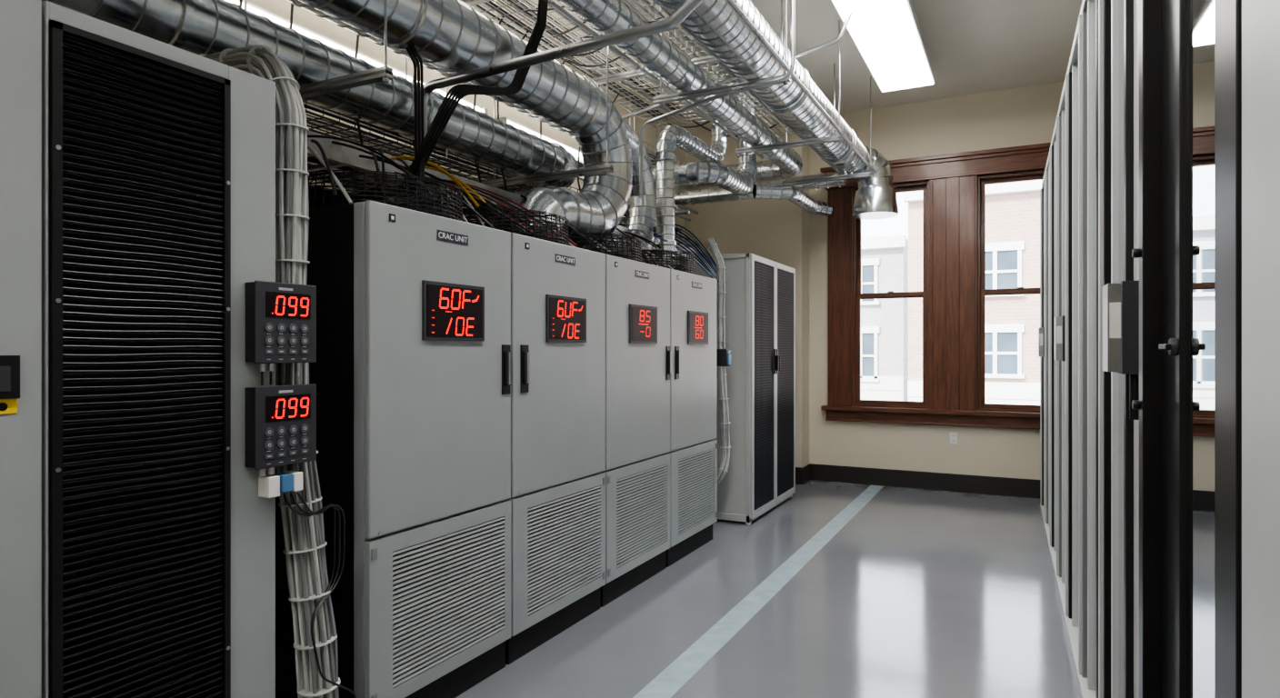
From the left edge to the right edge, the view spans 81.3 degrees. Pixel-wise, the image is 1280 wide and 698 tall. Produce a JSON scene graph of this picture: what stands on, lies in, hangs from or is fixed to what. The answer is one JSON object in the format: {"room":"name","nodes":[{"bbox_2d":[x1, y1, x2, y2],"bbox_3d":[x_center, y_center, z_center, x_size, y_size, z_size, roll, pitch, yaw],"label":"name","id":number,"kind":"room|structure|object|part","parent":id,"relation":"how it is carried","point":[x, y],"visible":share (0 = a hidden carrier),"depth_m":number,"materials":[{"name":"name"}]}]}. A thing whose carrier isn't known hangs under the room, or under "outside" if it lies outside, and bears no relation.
{"room":"server room","nodes":[
{"label":"server room","id":0,"kind":"room"},
{"bbox_2d":[247,0,684,245],"bbox_3d":[-1.921,-0.580,4.359,0.200,4.160,11.600,0,0,27],"label":"wall","id":1,"kind":"structure","parent":0,"point":[303,17],"depth_m":5.13,"materials":[{"name":"beige paint"}]},
{"bbox_2d":[225,0,412,81],"bbox_3d":[-1.664,-1.710,4.070,0.077,0.100,1.207,0,0,27],"label":"strip light","id":2,"kind":"object","parent":1,"relation":"attached to","point":[285,23],"depth_m":4.12,"materials":[{"name":"white paint"}]},
{"bbox_2d":[433,89,487,114],"bbox_3d":[-1.175,-1.710,5.010,0.085,0.100,0.540,0,0,27],"label":"strip light","id":3,"kind":"object","parent":1,"relation":"attached to","point":[465,102],"depth_m":5.24,"materials":[{"name":"white paint"}]},
{"bbox_2d":[491,115,583,162],"bbox_3d":[-0.752,-1.710,5.958,0.197,0.100,1.410,0,0,27],"label":"strip light","id":4,"kind":"object","parent":1,"relation":"attached to","point":[573,151],"depth_m":6.04,"materials":[{"name":"white paint"}]},
{"bbox_2d":[674,183,832,216],"bbox_3d":[1.064,-1.520,7.559,2.198,0.149,0.922,0,0,-10],"label":"spiral duct","id":5,"kind":"object","parent":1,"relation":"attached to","point":[791,193],"visible":0.79,"depth_m":7.32,"materials":[{"name":"silver metal"}]},
{"bbox_2d":[684,113,809,467],"bbox_3d":[1.239,-0.580,8.739,1.420,4.160,0.320,0,0,27],"label":"wall pier","id":6,"kind":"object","parent":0,"point":[775,230],"depth_m":8.46,"materials":[{"name":"beige paint"}]},
{"bbox_2d":[795,463,810,484],"bbox_3d":[1.238,1.407,8.717,1.440,0.185,0.320,0,0,27],"label":"baseboard","id":7,"kind":"structure","parent":6,"relation":"attached to","point":[803,475],"depth_m":8.28,"materials":[{"name":"black rubber"}]},
{"bbox_2d":[455,480,1079,697],"bbox_3d":[0.481,1.550,3.126,5.600,0.100,11.600,0,0,27],"label":"floor","id":8,"kind":"structure","parent":0,"point":[922,593],"depth_m":4.18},
{"bbox_2d":[0,0,41,697],"bbox_3d":[-2.104,0.320,1.506,0.880,2.360,1.157,0,0,27],"label":"storage cabinet","id":9,"kind":"object","parent":8,"relation":"on","point":[20,20],"visible":1,"depth_m":1.79,"materials":[{"name":"grey metal"}]},
{"bbox_2d":[41,0,275,697],"bbox_3d":[-1.694,0.320,2.311,0.875,2.360,0.635,0,0,27],"label":"tall cabinet","id":10,"kind":"object","parent":8,"relation":"on","point":[158,157],"visible":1,"depth_m":2.05,"materials":[{"name":"black metal"}]},
{"bbox_2d":[258,470,302,498],"bbox_3d":[-1.147,0.432,2.385,0.059,0.065,0.125,0,0,27],"label":"block","id":11,"kind":"object","parent":10,"relation":"attached to","point":[269,485],"visible":0.96,"depth_m":2.36,"materials":[{"name":"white plastic"}]},
{"bbox_2d":[282,492,356,697],"bbox_3d":[-1.061,0.967,2.503,0.072,1.007,0.284,0,0,19],"label":"loose cable","id":12,"kind":"object","parent":11,"relation":"hanging from","point":[323,599],"visible":1,"depth_m":2.54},
{"bbox_2d":[245,383,316,476],"bbox_3d":[-1.145,0.255,2.384,0.062,0.280,0.221,0,0,27],"label":"controller","id":13,"kind":"object","parent":10,"relation":"attached to","point":[281,420],"visible":1,"depth_m":2.35,"materials":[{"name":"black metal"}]},
{"bbox_2d":[245,280,316,385],"bbox_3d":[-1.145,-0.049,2.384,0.062,0.323,0.221,0,0,27],"label":"controller","id":14,"kind":"object","parent":10,"relation":"attached to","point":[281,317],"visible":1,"depth_m":2.35,"materials":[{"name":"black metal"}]},
{"bbox_2d":[276,450,340,697],"bbox_3d":[-1.127,0.885,2.552,0.228,1.180,0.164,0,0,-31],"label":"cable bundle","id":15,"kind":"object","parent":8,"relation":"on","point":[304,536],"visible":0.78,"depth_m":2.51,"materials":[{"name":"grey plastic"}]},
{"bbox_2d":[275,170,511,697],"bbox_3d":[-1.163,0.391,3.312,0.864,2.218,0.856,0,0,27],"label":"tall cabinet","id":16,"kind":"object","parent":8,"relation":"on","point":[411,373],"visible":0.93,"depth_m":2.96,"materials":[{"name":"grey metal"}]},
{"bbox_3d":[-0.812,0.076,3.132,0.026,1.253,0.856,0,0,27],"label":"door","id":17,"kind":"part","parent":16,"relation":"part of","materials":[{"name":"grey metal"}]},
{"bbox_2d":[364,500,511,697],"bbox_3d":[-0.813,1.035,3.132,0.028,0.644,0.856,0,0,27],"label":"grille","id":18,"kind":"object","parent":16,"relation":"attached to","point":[438,591],"depth_m":3.06,"materials":[{"name":"metal"}]},
{"bbox_3d":[-0.780,-0.155,3.148,0.016,0.240,0.375,0,0,27],"label":"display panel","id":19,"kind":"part","parent":16,"relation":"part of","materials":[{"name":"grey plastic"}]},
{"bbox_3d":[-0.615,0.095,3.461,0.024,0.230,0.056,0,0,27],"label":"door handle","id":20,"kind":"part","parent":16,"relation":"part of","materials":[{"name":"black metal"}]},
{"bbox_2d":[453,207,605,664],"bbox_3d":[-0.761,0.391,4.095,0.864,2.218,0.876,0,0,27],"label":"tall cabinet","id":21,"kind":"object","parent":8,"relation":"on","point":[557,498],"visible":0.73,"depth_m":3.84,"materials":[{"name":"grey metal"}]},
{"bbox_2d":[298,0,632,245],"bbox_3d":[-1.564,-1.152,2.526,0.447,1.133,6.064,0,0,27],"label":"spiral duct","id":22,"kind":"object","parent":21,"relation":"attached to","point":[452,36],"visible":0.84,"depth_m":4.14,"materials":[{"name":"silver metal"}]},
{"bbox_3d":[-0.549,0.095,3.589,0.024,0.230,0.056,0,0,27],"label":"door handle","id":23,"kind":"part","parent":21,"relation":"part of","materials":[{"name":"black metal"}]},
{"bbox_2d":[509,472,605,636],"bbox_3d":[-0.411,1.035,3.915,0.028,0.644,0.876,0,0,27],"label":"grille","id":24,"kind":"object","parent":21,"relation":"attached to","point":[558,529],"depth_m":3.86,"materials":[{"name":"metal"}]},
{"bbox_3d":[-0.410,0.076,3.915,0.026,1.253,0.876,0,0,27],"label":"door","id":25,"kind":"part","parent":21,"relation":"part of","materials":[{"name":"grey metal"}]},
{"bbox_3d":[-0.383,-0.155,3.922,0.016,0.240,0.375,0,0,27],"label":"display panel","id":26,"kind":"part","parent":21,"relation":"part of","materials":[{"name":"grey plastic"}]},
{"bbox_2d":[561,232,671,607],"bbox_3d":[-0.355,0.391,4.887,0.864,2.218,0.876,0,0,27],"label":"tall cabinet","id":27,"kind":"object","parent":8,"relation":"on","point":[638,355],"visible":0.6,"depth_m":4.63,"materials":[{"name":"grey metal"}]},
{"bbox_2d":[602,453,670,583],"bbox_3d":[-0.004,1.035,4.707,0.028,0.644,0.876,0,0,27],"label":"grille","id":28,"kind":"object","parent":27,"relation":"attached to","point":[638,491],"depth_m":4.66,"materials":[{"name":"metal"}]},
{"bbox_3d":[-0.004,0.076,4.706,0.026,1.253,0.876,0,0,27],"label":"door","id":29,"kind":"part","parent":27,"relation":"part of","materials":[{"name":"grey metal"}]},
{"bbox_3d":[0.024,-0.155,4.714,0.016,0.240,0.375,0,0,27],"label":"display panel","id":30,"kind":"part","parent":27,"relation":"part of","materials":[{"name":"grey plastic"}]},
{"bbox_3d":[0.198,0.095,5.045,0.024,0.230,0.056,0,0,27],"label":"door handle","id":31,"kind":"part","parent":27,"relation":"part of","materials":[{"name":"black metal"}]},
{"bbox_2d":[628,250,717,567],"bbox_3d":[0.047,0.391,5.670,0.864,2.218,0.856,0,0,27],"label":"tall cabinet","id":32,"kind":"object","parent":8,"relation":"on","point":[693,297],"visible":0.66,"depth_m":5.44,"materials":[{"name":"grey metal"}]},
{"bbox_3d":[0.264,0.095,5.173,0.024,0.230,0.056,0,0,27],"label":"door handle","id":33,"kind":"part","parent":32,"relation":"part of","materials":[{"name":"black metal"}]},
{"bbox_2d":[654,62,728,268],"bbox_3d":[0.447,-1.603,6.233,0.257,2.107,1.355,0,0,27],"label":"spiral duct","id":34,"kind":"object","parent":32,"relation":"on","point":[672,136],"visible":0.73,"depth_m":5.70,"materials":[{"name":"silver metal"}]},
{"bbox_2d":[668,440,717,547],"bbox_3d":[0.398,1.035,5.490,0.028,0.644,0.856,0,0,27],"label":"grille","id":35,"kind":"object","parent":32,"relation":"attached to","point":[694,466],"depth_m":5.46,"materials":[{"name":"metal"}]},
{"bbox_3d":[0.398,0.076,5.489,0.026,1.253,0.856,0,0,27],"label":"door","id":36,"kind":"part","parent":32,"relation":"part of","materials":[{"name":"grey metal"}]},
{"bbox_3d":[0.430,-0.155,5.506,0.016,0.240,0.375,0,0,27],"label":"display panel","id":37,"kind":"part","parent":32,"relation":"part of","materials":[{"name":"grey plastic"}]},
{"bbox_2d":[716,367,730,484],"bbox_3d":[0.558,0.820,6.194,0.398,1.345,0.142,0,0,27],"label":"cable bundle","id":38,"kind":"object","parent":8,"relation":"on","point":[721,375],"visible":0.66,"depth_m":6.11,"materials":[{"name":"grey plastic"}]},
{"bbox_2d":[716,349,731,366],"bbox_3d":[0.676,0.070,6.117,0.135,0.140,0.100,0,0,27],"label":"junction box","id":39,"kind":"object","parent":38,"relation":"attached to","point":[724,356],"visible":0.93,"depth_m":6.07,"materials":[{"name":"grey plastic"}]},
{"bbox_2d":[705,238,726,348],"bbox_3d":[0.624,-0.463,6.132,0.171,0.907,0.079,0,0,27],"label":"cable bundle","id":40,"kind":"object","parent":39,"relation":"on","point":[711,244],"visible":0.99,"depth_m":6.09,"materials":[{"name":"grey plastic"}]},
{"bbox_2d":[674,252,795,525],"bbox_3d":[0.930,0.340,7.104,0.815,2.320,1.350,0,0,27],"label":"rack","id":41,"kind":"object","parent":8,"relation":"on","point":[760,295],"visible":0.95,"depth_m":6.52,"materials":[{"name":"grey metal"}]},
{"bbox_3d":[1.099,0.320,6.639,0.020,2.260,0.669,0,0,27],"label":"door","id":42,"kind":"part","parent":41,"relation":"part of","materials":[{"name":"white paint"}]},
{"bbox_3d":[1.407,0.320,7.239,0.020,2.260,0.669,0,0,27],"label":"door","id":43,"kind":"part","parent":41,"relation":"part of","materials":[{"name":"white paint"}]},
{"bbox_2d":[632,485,883,697],"bbox_3d":[0.084,1.499,3.267,0.145,0.002,11.050,0,0,27],"label":"tape","id":44,"kind":"object","parent":8,"relation":"on","point":[675,676],"visible":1,"depth_m":4.23,"materials":[{"name":"white plastic"}]},
{"bbox_2d":[1038,169,1045,526],"bbox_3d":[3.937,-0.015,6.379,0.940,3.030,0.794,0,0,26],"label":"rack","id":45,"kind":"object","parent":8,"relation":"on","point":[1041,330],"visible":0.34,"depth_m":6.86,"materials":[{"name":"black metal"}]},
{"bbox_2d":[1043,144,1050,550],"bbox_3d":[3.598,-0.015,5.654,0.910,3.030,0.794,0,0,26],"label":"rack","id":46,"kind":"object","parent":8,"relation":"on","point":[1046,171],"visible":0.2,"depth_m":6.14,"materials":[{"name":"black metal"}]},
{"bbox_2d":[1049,111,1058,580],"bbox_3d":[3.246,-0.015,4.936,0.910,3.030,0.794,0,0,26],"label":"rack","id":47,"kind":"object","parent":8,"relation":"on","point":[1053,148],"visible":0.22,"depth_m":5.42,"materials":[{"name":"black metal"}]},
{"bbox_2d":[1054,70,1067,623],"bbox_3d":[2.881,-0.015,4.224,0.940,3.030,0.794,0,0,26],"label":"rack","id":48,"kind":"object","parent":8,"relation":"on","point":[1060,318],"visible":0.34,"depth_m":4.59,"materials":[{"name":"black metal"}]},
{"bbox_2d":[1064,9,1080,682],"bbox_3d":[2.542,-0.015,3.499,0.910,3.030,0.794,0,0,26],"label":"rack","id":49,"kind":"object","parent":8,"relation":"on","point":[1071,615],"visible":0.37,"depth_m":3.90,"materials":[{"name":"black metal"}]},
{"bbox_2d":[1077,0,1098,697],"bbox_3d":[2.191,-0.015,2.780,0.910,3.030,0.794,0,0,26],"label":"rack","id":50,"kind":"object","parent":8,"relation":"on","point":[1087,673],"visible":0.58,"depth_m":3.15,"materials":[{"name":"black metal"}]},
{"bbox_2d":[1098,0,1139,697],"bbox_3d":[1.825,-0.015,2.068,0.940,3.030,0.794,0,0,26],"label":"rack","id":51,"kind":"object","parent":8,"relation":"on","point":[1118,20],"visible":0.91,"depth_m":2.38,"materials":[{"name":"black metal"}]},
{"bbox_2d":[1131,0,1279,697],"bbox_3d":[1.382,-0.025,1.076,0.962,3.050,1.362,0,0,26],"label":"tall cabinet","id":52,"kind":"object","parent":8,"relation":"on","point":[1208,252],"visible":1,"depth_m":1.45,"materials":[{"name":"black metal"}]},
{"bbox_2d":[495,0,1082,126],"bbox_3d":[0.481,-2.735,3.126,5.600,0.150,11.600,0,0,27],"label":"ceiling","id":53,"kind":"structure","parent":0,"point":[974,46],"depth_m":6.56,"materials":[{"name":"paint"}]},
{"bbox_2d":[41,0,873,187],"bbox_3d":[-0.183,-1.863,4.984,2.280,1.587,6.341,0,0,27],"label":"frame","id":54,"kind":"object","parent":53,"relation":"hanging from","point":[382,74],"visible":0.59,"depth_m":4.90,"materials":[{"name":"metal"}]},
{"bbox_2d":[41,0,577,195],"bbox_3d":[-2.095,-1.275,2.868,0.844,0.297,6.190,0,0,27],"label":"spiral duct","id":55,"kind":"object","parent":54,"relation":"hanging from","point":[195,26],"visible":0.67,"depth_m":3.41,"materials":[{"name":"silver metal"}]},
{"bbox_2d":[286,0,656,262],"bbox_3d":[-1.516,-1.181,3.132,0.438,1.275,7.187,0,0,27],"label":"spiral duct","id":56,"kind":"object","parent":54,"relation":"hanging from","point":[641,213],"visible":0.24,"depth_m":6.00,"materials":[{"name":"silver metal"}]},
{"bbox_2d":[555,0,802,190],"bbox_3d":[-1.076,-1.830,3.928,1.690,0.227,9.005,0,0,27],"label":"spiral duct","id":57,"kind":"object","parent":54,"relation":"hanging from","point":[655,53],"visible":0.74,"depth_m":4.88,"materials":[{"name":"silver metal"}]},
{"bbox_2d":[653,0,898,219],"bbox_3d":[-0.574,-1.749,4.063,2.460,0.738,9.704,0,0,27],"label":"duct","id":58,"kind":"object","parent":54,"relation":"hanging from","point":[715,24],"visible":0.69,"depth_m":5.34,"materials":[{"name":"silver metal"}]},
{"bbox_2d":[302,57,681,236],"bbox_3d":[-1.095,-1.907,5.059,0.339,1.500,6.005,0,0,27],"label":"cable tray","id":59,"kind":"object","parent":53,"relation":"hanging from","point":[348,131],"visible":0.23,"depth_m":4.31,"materials":[{"name":"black metal"}]},
{"bbox_2d":[307,130,695,257],"bbox_3d":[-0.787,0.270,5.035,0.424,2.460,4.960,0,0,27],"label":"cable tray","id":60,"kind":"object","parent":53,"relation":"hanging from","point":[339,157],"visible":0.09,"depth_m":3.70,"materials":[{"name":"metal"}]},
{"bbox_2d":[199,44,309,385],"bbox_3d":[-1.445,-0.392,2.653,0.708,1.365,0.131,0,0,27],"label":"cable bundle","id":61,"kind":"object","parent":60,"relation":"attached to","point":[292,207],"visible":0.57,"depth_m":2.49,"materials":[{"name":"grey plastic"}]},
{"bbox_2d":[471,0,706,128],"bbox_3d":[-1.302,-2.382,3.704,0.509,0.550,7.405,0,0,27],"label":"cable tray","id":62,"kind":"object","parent":53,"relation":"hanging from","point":[552,29],"visible":0.44,"depth_m":5.41,"materials":[{"name":"metal"}]},
{"bbox_2d":[239,0,779,283],"bbox_3d":[-0.485,-1.602,4.724,1.122,2.112,5.692,0,0,27],"label":"overhead cabling","id":63,"kind":"object","parent":62,"relation":"hanging from","point":[426,144],"visible":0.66,"depth_m":3.67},
{"bbox_2d":[417,0,875,221],"bbox_3d":[-0.645,-1.832,3.760,2.609,1.663,9.100,0,0,27],"label":"conduit pipe","id":64,"kind":"object","parent":53,"relation":"hanging from","point":[688,6],"visible":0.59,"depth_m":3.84,"materials":[{"name":"metal"}]},
{"bbox_2d":[633,76,679,168],"bbox_3d":[-1.543,-2.247,4.165,0.259,0.820,8.005,0,0,27],"label":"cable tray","id":65,"kind":"object","parent":53,"relation":"hanging from","point":[651,155],"visible":0.02,"depth_m":7.22,"materials":[{"name":"metal"}]},
{"bbox_2d":[652,90,758,195],"bbox_3d":[0.568,-2.024,6.675,0.725,1.266,1.040,0,0,27],"label":"spiral duct","id":66,"kind":"object","parent":53,"relation":"hanging from","point":[740,182],"visible":0.59,"depth_m":6.34,"materials":[{"name":"silver metal"}]},
{"bbox_2d":[624,0,796,136],"bbox_3d":[-0.354,-2.382,3.667,0.309,0.550,8.205,0,0,27],"label":"cable tray","id":67,"kind":"object","parent":53,"relation":"hanging from","point":[653,8],"visible":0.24,"depth_m":5.45,"materials":[{"name":"metal"}]},
{"bbox_2d":[830,0,935,91],"bbox_3d":[1.896,-2.543,5.783,0.480,0.227,2.660,0,0,27],"label":"ceiling light fixture","id":68,"kind":"object","parent":53,"relation":"attached to","point":[887,35],"depth_m":5.89,"materials":[{"name":"white plastic"}]},
{"bbox_2d":[809,80,1064,479],"bbox_3d":[3.062,-0.580,8.152,5.200,4.160,0.300,0,0,27],"label":"wall","id":69,"kind":"structure","parent":0,"point":[1025,115],"depth_m":7.99,"materials":[{"name":"beige paint"}]},
{"bbox_2d":[852,180,929,409],"bbox_3d":[2.785,-0.580,8.248,0.800,2.440,0.220,0,0,27],"label":"window","id":70,"kind":"structure","parent":69,"relation":"in","point":[857,295],"depth_m":8.22,"materials":[{"name":"brown wood"}]},
{"bbox_2d":[810,463,1039,498],"bbox_3d":[3.620,1.407,7.685,3.780,0.185,0.020,0,0,27],"label":"baseboard","id":71,"kind":"structure","parent":69,"relation":"in","point":[1018,487],"depth_m":7.95,"materials":[{"name":"black rubber"}]},
{"bbox_2d":[820,142,1050,429],"bbox_3d":[3.276,-0.618,7.814,2.750,2.845,0.105,0,0,27],"label":"trim","id":72,"kind":"structure","parent":69,"relation":"attached to","point":[952,178],"depth_m":7.86,"materials":[{"name":"brown wood"}]},
{"bbox_2d":[950,432,957,444],"bbox_3d":[3.302,0.940,7.853,0.074,0.120,0.012,0,0,27],"label":"wall outlet","id":73,"kind":"object","parent":69,"relation":"attached to","point":[953,435],"depth_m":7.85,"materials":[{"name":"white plastic"}]},
{"bbox_2d":[977,170,1044,412],"bbox_3d":[3.915,-0.580,7.668,0.800,2.440,0.220,0,0,27],"label":"window","id":74,"kind":"structure","parent":69,"relation":"in","point":[1037,175],"depth_m":7.75,"materials":[{"name":"brown wood"}]},
{"label":"outside","id":75,"kind":"structure","parent":0,"visible":0},
{"bbox_3d":[15.873,5.550,30.913,80.000,0.100,50.500,0,0,27],"label":"ground","id":76,"kind":"structure","parent":75,"visible":0},
{"bbox_2d":[860,234,908,400],"bbox_3d":[5.423,0.300,37.487,15.600,10.400,4.350,0,0,27],"label":"brick building","id":77,"kind":"structure","parent":76,"relation":"on","point":[885,259],"depth_m":32.73,"materials":[{"name":"brick"}]},
{"bbox_2d":[903,180,1042,405],"bbox_3d":[19.030,-0.300,26.004,18.100,11.600,4.350,0,0,27],"label":"brick building","id":78,"kind":"structure","parent":76,"relation":"on","point":[1012,209],"depth_m":26.91,"materials":[{"name":"brick"}]}
]}

